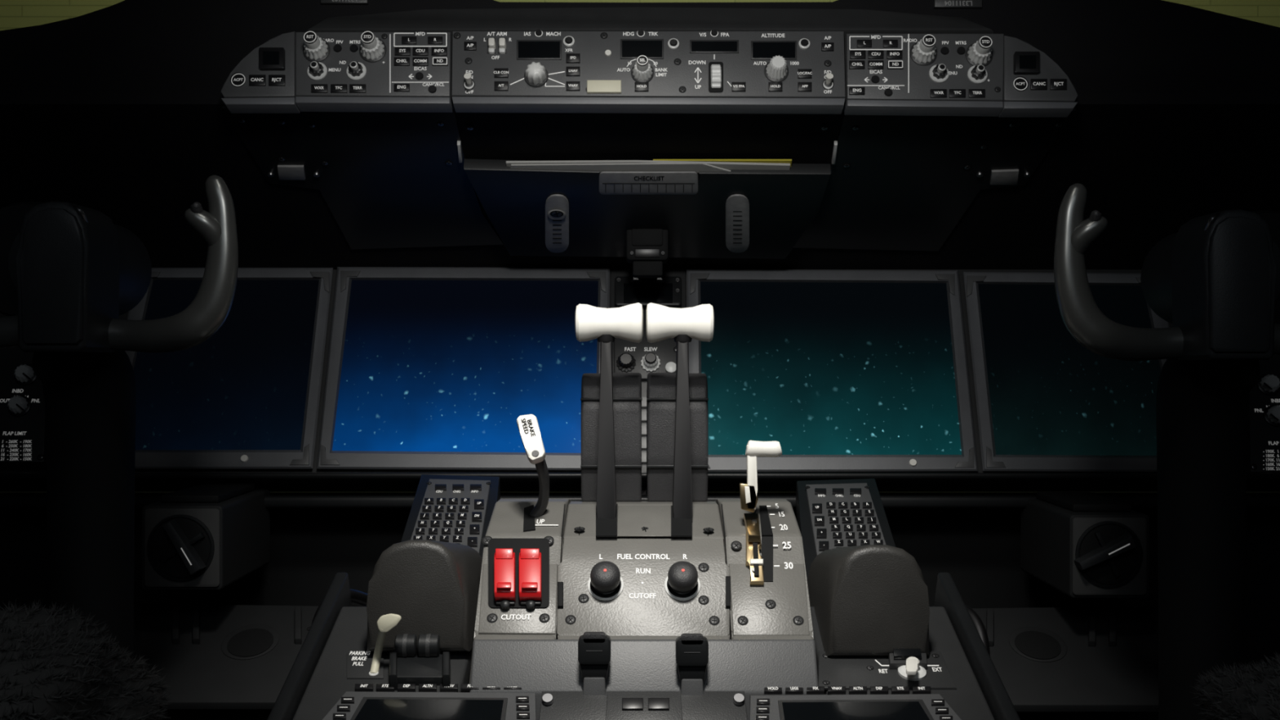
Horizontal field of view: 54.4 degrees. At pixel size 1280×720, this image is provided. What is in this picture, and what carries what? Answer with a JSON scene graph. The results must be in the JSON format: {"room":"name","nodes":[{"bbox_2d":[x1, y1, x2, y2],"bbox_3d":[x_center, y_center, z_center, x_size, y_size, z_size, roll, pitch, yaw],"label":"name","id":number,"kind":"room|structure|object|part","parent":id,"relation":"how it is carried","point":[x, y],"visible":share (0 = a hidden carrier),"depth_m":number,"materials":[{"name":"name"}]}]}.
{"room":"control cabin","nodes":[
{"label":"control cabin","id":0,"kind":"room"},
{"bbox_3d":[0.000,1.170,0.450,2.200,0.040,2.900,0,0,0],"label":"floor","id":1,"kind":"structure","parent":0,"visible":0},
{"bbox_2d":[0,599,172,719],"bbox_3d":[-0.473,0.550,0.337,0.454,1.200,0.773,0,0,0],"label":"seat","id":2,"kind":"object","parent":1,"relation":"on","point":[55,664],"visible":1,"depth_m":0.61,"materials":[{"name":"black fur"}]},
{"bbox_2d":[0,175,238,659],"bbox_3d":[-0.464,0.503,1.065,0.295,1.296,0.239,0,0,0],"label":"yoke","id":3,"kind":"object","parent":1,"relation":"on","point":[68,273],"visible":0.98,"depth_m":1.03,"materials":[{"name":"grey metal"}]},
{"bbox_2d":[133,603,318,719],"bbox_3d":[-0.418,0.706,1.329,0.280,0.888,0.263,0,0,0],"label":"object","id":4,"kind":"structure","parent":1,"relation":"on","point":[219,662],"depth_m":1.26,"materials":[{"name":"paint"}]},
{"bbox_2d":[0,267,1279,719],"bbox_3d":[0.000,0.499,1.460,2.081,1.262,0.180,0,0,0],"label":"panel","id":5,"kind":"object","parent":1,"relation":"on","point":[325,522],"visible":0.07,"depth_m":1.48,"materials":[{"name":"black plastic"}]},
{"bbox_2d":[0,364,46,468],"bbox_3d":[-0.735,0.064,1.433,0.131,0.120,0.070,0,0,0],"label":"panel","id":6,"kind":"object","parent":5,"relation":"attached to","point":[22,403],"visible":0.94,"depth_m":1.42,"materials":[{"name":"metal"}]},
{"bbox_2d":[142,484,270,590],"bbox_3d":[-0.460,0.185,1.320,0.082,0.093,0.180,0,0,0],"label":"pedal adjustment crank","id":7,"kind":"object","parent":5,"relation":"attached to","point":[202,536],"visible":1,"depth_m":1.25,"materials":[{"name":"paint"}]},
{"bbox_2d":[125,267,333,468],"bbox_3d":[-0.498,0.006,1.470,0.251,0.238,0.116,0,0,0],"label":"display unit","id":8,"kind":"object","parent":5,"relation":"on","point":[246,396],"visible":0.74,"depth_m":1.46,"materials":[{"name":"black glass"}]},
{"bbox_2d":[316,266,609,470],"bbox_3d":[-0.204,0.006,1.470,0.335,0.241,0.117,0,0,0],"label":"display unit","id":9,"kind":"object","parent":5,"relation":"attached to","point":[428,367],"visible":0.78,"depth_m":1.47,"materials":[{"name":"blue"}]},
{"bbox_2d":[0,0,1279,269],"bbox_3d":[-0.003,-0.240,1.386,2.220,0.257,0.422,0,0,0],"label":"shield","id":10,"kind":"object","parent":5,"relation":"on","point":[118,111],"visible":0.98,"depth_m":1.24,"materials":[{"name":"plastic"}]},
{"bbox_2d":[221,31,299,113],"bbox_3d":[-0.355,-0.271,1.175,0.070,0.078,0.044,0,0,0],"label":"switch panel","id":11,"kind":"object","parent":10,"relation":"attached to","point":[264,82],"depth_m":1.16,"materials":[{"name":"grey plastic"}]},
{"bbox_2d":[295,31,453,112],"bbox_3d":[-0.250,-0.271,1.169,0.148,0.076,0.056,0,0,0],"label":"control panel","id":12,"kind":"object","parent":10,"relation":"attached to","point":[367,71],"visible":1,"depth_m":1.16,"materials":[{"name":"grey plastic"}]},
{"bbox_2d":[463,159,831,258],"bbox_3d":[0.008,-0.162,1.370,0.376,0.087,0.199,0,0,0],"label":"holder","id":13,"kind":"object","parent":10,"relation":"attached to","point":[736,214],"visible":1,"depth_m":1.35,"materials":[{"name":"black plastic"}]},
{"bbox_2d":[626,229,668,278],"bbox_3d":[0.008,-0.132,1.416,0.048,0.075,0.048,0,0,0],"label":"standby compass","id":14,"kind":"object","parent":13,"relation":"in","point":[647,250],"visible":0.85,"depth_m":1.39,"materials":[{"name":"black plastic"}]},
{"bbox_2d":[506,159,791,173],"bbox_3d":[0.010,-0.198,1.275,0.293,0.013,0.026,0,0,-2],"label":"paper stack","id":15,"kind":"object","parent":13,"relation":"on","point":[656,165],"visible":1,"depth_m":1.27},
{"bbox_2d":[451,29,845,114],"bbox_3d":[0.008,-0.271,1.166,0.369,0.080,0.062,0,0,0],"label":"control panel","id":16,"kind":"object","parent":10,"relation":"attached to","point":[639,72],"visible":1,"depth_m":1.16,"materials":[{"name":"black metal"}]},
{"bbox_2d":[843,34,1004,116],"bbox_3d":[0.267,-0.268,1.168,0.151,0.078,0.056,0,0,0],"label":"control panel","id":17,"kind":"object","parent":10,"relation":"attached to","point":[886,74],"visible":1,"depth_m":1.16,"materials":[{"name":"black metal"}]},
{"bbox_2d":[998,35,1077,117],"bbox_3d":[0.372,-0.267,1.174,0.069,0.077,0.044,0,0,0],"label":"switch panel","id":18,"kind":"object","parent":10,"relation":"attached to","point":[1034,86],"depth_m":1.16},
{"bbox_2d":[613,275,681,463],"bbox_3d":[0.011,0.009,1.466,0.084,0.220,0.096,0,0,0],"label":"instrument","id":19,"kind":"object","parent":5,"relation":"attached to","point":[644,357],"visible":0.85,"depth_m":1.47,"materials":[{"name":"black plastic"}]},
{"bbox_2d":[686,269,977,471],"bbox_3d":[0.222,0.009,1.468,0.337,0.239,0.116,0,0,0],"label":"display unit","id":20,"kind":"object","parent":5,"relation":"attached to","point":[844,370],"visible":0.84,"depth_m":1.47,"materials":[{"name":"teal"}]},
{"bbox_2d":[963,271,1169,471],"bbox_3d":[0.514,0.010,1.468,0.250,0.236,0.115,0,0,0],"label":"display unit","id":21,"kind":"object","parent":5,"relation":"on","point":[1046,402],"visible":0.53,"depth_m":1.46,"materials":[{"name":"black glass"}]},
{"bbox_2d":[1020,491,1149,598],"bbox_3d":[0.472,0.193,1.320,0.081,0.092,0.180,0,0,0],"label":"pedal adjustment crank","id":22,"kind":"object","parent":5,"relation":"attached to","point":[1081,544],"visible":1,"depth_m":1.25,"materials":[{"name":"paint"}]},
{"bbox_2d":[1246,373,1279,472],"bbox_3d":[0.749,0.075,1.428,0.131,0.119,0.069,0,0,0],"label":"panel","id":23,"kind":"object","parent":5,"relation":"attached to","point":[1263,440],"visible":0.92,"depth_m":1.41,"materials":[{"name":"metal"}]},
{"bbox_2d":[266,572,1020,719],"bbox_3d":[0.003,0.663,0.905,0.509,0.974,0.910,0,0,0],"label":"pedestal","id":24,"kind":"object","parent":1,"relation":"on","point":[317,679],"visible":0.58,"depth_m":0.92,"materials":[{"name":"black plastic"}]},
{"bbox_2d":[311,588,368,625],"bbox_3d":[-0.248,0.273,1.014,0.026,0.165,0.101,0,0,9],"label":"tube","id":25,"kind":"object","parent":24,"relation":"attached to","point":[357,597],"visible":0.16,"depth_m":1.04,"materials":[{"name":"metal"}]},
{"bbox_2d":[346,613,401,679],"bbox_3d":[-0.196,0.207,0.916,0.047,0.048,0.036,0,0,0],"label":"lever","id":26,"kind":"object","parent":24,"relation":"attached to","point":[362,665],"visible":1,"depth_m":0.91,"materials":[{"name":"beige plastic"}]},
{"bbox_2d":[389,633,450,690],"bbox_3d":[-0.160,0.219,0.908,0.049,0.034,0.047,0,0,0],"label":"switch","id":27,"kind":"object","parent":24,"relation":"on","point":[423,662],"visible":1,"depth_m":0.91,"materials":[{"name":"black plastic"}]},
{"bbox_2d":[366,539,482,651],"bbox_3d":[-0.164,0.175,0.985,0.079,0.083,0.130,0,0,0],"label":"palm rest","id":28,"kind":"object","parent":24,"relation":"on","point":[433,585],"visible":0.96,"depth_m":0.92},
{"bbox_2d":[322,683,536,719],"bbox_3d":[-0.148,0.248,0.846,0.163,0.033,0.092,0,0,0],"label":"display unit","id":29,"kind":"object","parent":24,"relation":"attached to","point":[362,704],"visible":1,"depth_m":0.86,"materials":[{"name":"black plastic"}]},
{"bbox_2d":[400,474,500,558],"bbox_3d":[-0.186,0.182,1.236,0.104,0.117,0.250,0,0,0],"label":"keypad","id":30,"kind":"object","parent":24,"relation":"on","point":[451,508],"visible":0.38,"depth_m":1.26,"materials":[{"name":"black plastic"}]},
{"bbox_2d":[538,691,747,719],"bbox_3d":[0.002,0.342,0.847,0.145,0.216,0.073,0,0,0],"label":"panel","id":31,"kind":"object","parent":24,"relation":"attached to","point":[554,705],"visible":1,"depth_m":0.87,"materials":[{"name":"metal"}]},
{"bbox_2d":[468,498,818,719],"bbox_3d":[0.002,0.335,1.052,0.254,0.429,0.335,0,0,0],"label":"throttle quadrant","id":32,"kind":"object","parent":24,"relation":"attached to","point":[758,637],"depth_m":0.94,"materials":[{"name":"grey metal"}]},
{"bbox_3d":[-0.103,0.167,0.953,0.019,0.044,0.038,0,0,0],"label":"cutout switch guard","id":33,"kind":"part","parent":32,"relation":"part of","materials":[{"name":"red plastic"}]},
{"bbox_3d":[-0.084,0.167,0.953,0.019,0.044,0.038,0,0,0],"label":"cutout switch guard","id":34,"kind":"part","parent":32,"relation":"part of","materials":[{"name":"red plastic"}]},
{"bbox_2d":[516,413,549,518],"bbox_3d":[-0.087,0.090,1.010,0.025,0.094,0.057,0,0,0],"label":"lever","id":35,"kind":"object","parent":32,"relation":"on","point":[527,424],"visible":1,"depth_m":1.00,"materials":[{"name":"white plastic"}]},
{"bbox_2d":[577,631,610,694],"bbox_3d":[-0.032,0.230,0.883,0.023,0.075,0.011,0,0,0],"label":"lock","id":36,"kind":"object","parent":32,"relation":"attached to","point":[593,647],"visible":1,"depth_m":0.88,"materials":[{"name":"black plastic"}]},
{"bbox_2d":[587,560,623,600],"bbox_3d":[-0.026,0.168,0.950,0.028,0.030,0.029,0,0,0],"label":"switch","id":37,"kind":"object","parent":32,"relation":"attached to","point":[606,583],"visible":1,"depth_m":0.94,"materials":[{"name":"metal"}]},
{"bbox_2d":[574,302,643,519],"bbox_3d":[-0.026,0.050,1.035,0.056,0.196,0.044,0,0,0],"label":"lever","id":38,"kind":"object","parent":32,"relation":"on","point":[625,322],"visible":0.96,"depth_m":1.03,"materials":[{"name":"plastic"}]},
{"bbox_2d":[580,373,642,502],"bbox_3d":[-0.025,0.069,1.166,0.054,0.115,0.168,0,0,0],"label":"cover","id":39,"kind":"object","parent":32,"relation":"on","point":[627,387],"visible":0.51,"depth_m":1.08,"materials":[{"name":"black plastic"}]},
{"bbox_2d":[646,373,708,502],"bbox_3d":[0.033,0.069,1.166,0.054,0.115,0.168,0,0,0],"label":"cover","id":40,"kind":"object","parent":32,"relation":"on","point":[660,387],"visible":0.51,"depth_m":1.08,"materials":[{"name":"black plastic"}]},
{"bbox_2d":[645,302,714,519],"bbox_3d":[0.033,0.050,1.035,0.056,0.196,0.044,0,0,0],"label":"lever","id":41,"kind":"object","parent":32,"relation":"on","point":[663,322],"visible":0.95,"depth_m":1.03,"materials":[{"name":"white plastic"}]},
{"bbox_2d":[664,560,700,600],"bbox_3d":[0.033,0.168,0.950,0.028,0.030,0.029,0,0,0],"label":"switch","id":42,"kind":"object","parent":32,"relation":"attached to","point":[682,583],"visible":1,"depth_m":0.94,"materials":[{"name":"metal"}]},
{"bbox_2d":[675,633,708,694],"bbox_3d":[0.037,0.231,0.883,0.023,0.074,0.011,0,0,0],"label":"lock","id":43,"kind":"object","parent":32,"relation":"attached to","point":[691,649],"visible":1,"depth_m":0.88,"materials":[{"name":"black plastic"}]},
{"bbox_2d":[739,440,782,585],"bbox_3d":[0.097,0.119,0.985,0.034,0.109,0.067,0,0,0],"label":"lever","id":44,"kind":"object","parent":32,"relation":"attached to","point":[754,449],"visible":1,"depth_m":0.99,"materials":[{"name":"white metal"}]},
{"bbox_2d":[795,478,895,579],"bbox_3d":[0.201,0.185,1.228,0.096,0.116,0.252,0,0,2],"label":"keypad","id":45,"kind":"object","parent":24,"relation":"on","point":[841,513],"visible":0.45,"depth_m":1.25,"materials":[{"name":"black plastic"}]},
{"bbox_2d":[749,685,961,719],"bbox_3d":[0.151,0.249,0.844,0.163,0.033,0.092,0,0,0],"label":"display unit","id":46,"kind":"object","parent":24,"relation":"attached to","point":[900,704],"visible":1,"depth_m":0.86,"materials":[{"name":"black plastic"}]},
{"bbox_2d":[807,544,929,656],"bbox_3d":[0.176,0.179,0.985,0.079,0.083,0.130,0,0,0],"label":"palm rest","id":47,"kind":"object","parent":24,"relation":"on","point":[868,600],"visible":0.98,"depth_m":0.92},
{"bbox_2d":[817,648,956,689],"bbox_3d":[0.177,0.224,0.908,0.099,0.022,0.053,0,0,0],"label":"panel","id":48,"kind":"object","parent":24,"relation":"attached to","point":[904,667],"visible":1,"depth_m":0.91,"materials":[{"name":"metal"}]},
{"bbox_2d":[933,604,990,655],"bbox_3d":[0.264,0.284,1.014,0.026,0.164,0.101,0,0,-9],"label":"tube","id":49,"kind":"object","parent":24,"relation":"attached to","point":[979,624],"visible":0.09,"depth_m":1.00,"materials":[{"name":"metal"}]},
{"bbox_2d":[972,605,1158,719],"bbox_3d":[0.425,0.707,1.327,0.280,0.886,0.266,0,0,0],"label":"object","id":50,"kind":"structure","parent":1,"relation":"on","point":[1075,663],"depth_m":1.25,"materials":[{"name":"paint"}]},
{"bbox_2d":[1053,183,1279,719],"bbox_3d":[0.474,0.506,1.065,0.295,1.290,0.239,0,0,0],"label":"yoke","id":51,"kind":"object","parent":1,"relation":"on","point":[1216,279],"visible":0.99,"depth_m":1.03,"materials":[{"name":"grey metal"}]},
{"bbox_2d":[1189,652,1279,719],"bbox_3d":[0.485,0.550,0.336,0.430,1.200,0.771,0,0,0],"label":"seat","id":52,"kind":"object","parent":1,"relation":"on","point":[1251,693],"visible":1,"depth_m":0.64,"materials":[{"name":"black fur"}]},
{"label":"outside","id":53,"kind":"structure","parent":0,"visible":0},
{"bbox_2d":[0,0,1279,31],"bbox_3d":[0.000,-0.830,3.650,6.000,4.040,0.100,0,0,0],"label":"windshield","id":54,"kind":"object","parent":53,"point":[14,14],"depth_m":3.60}
]}

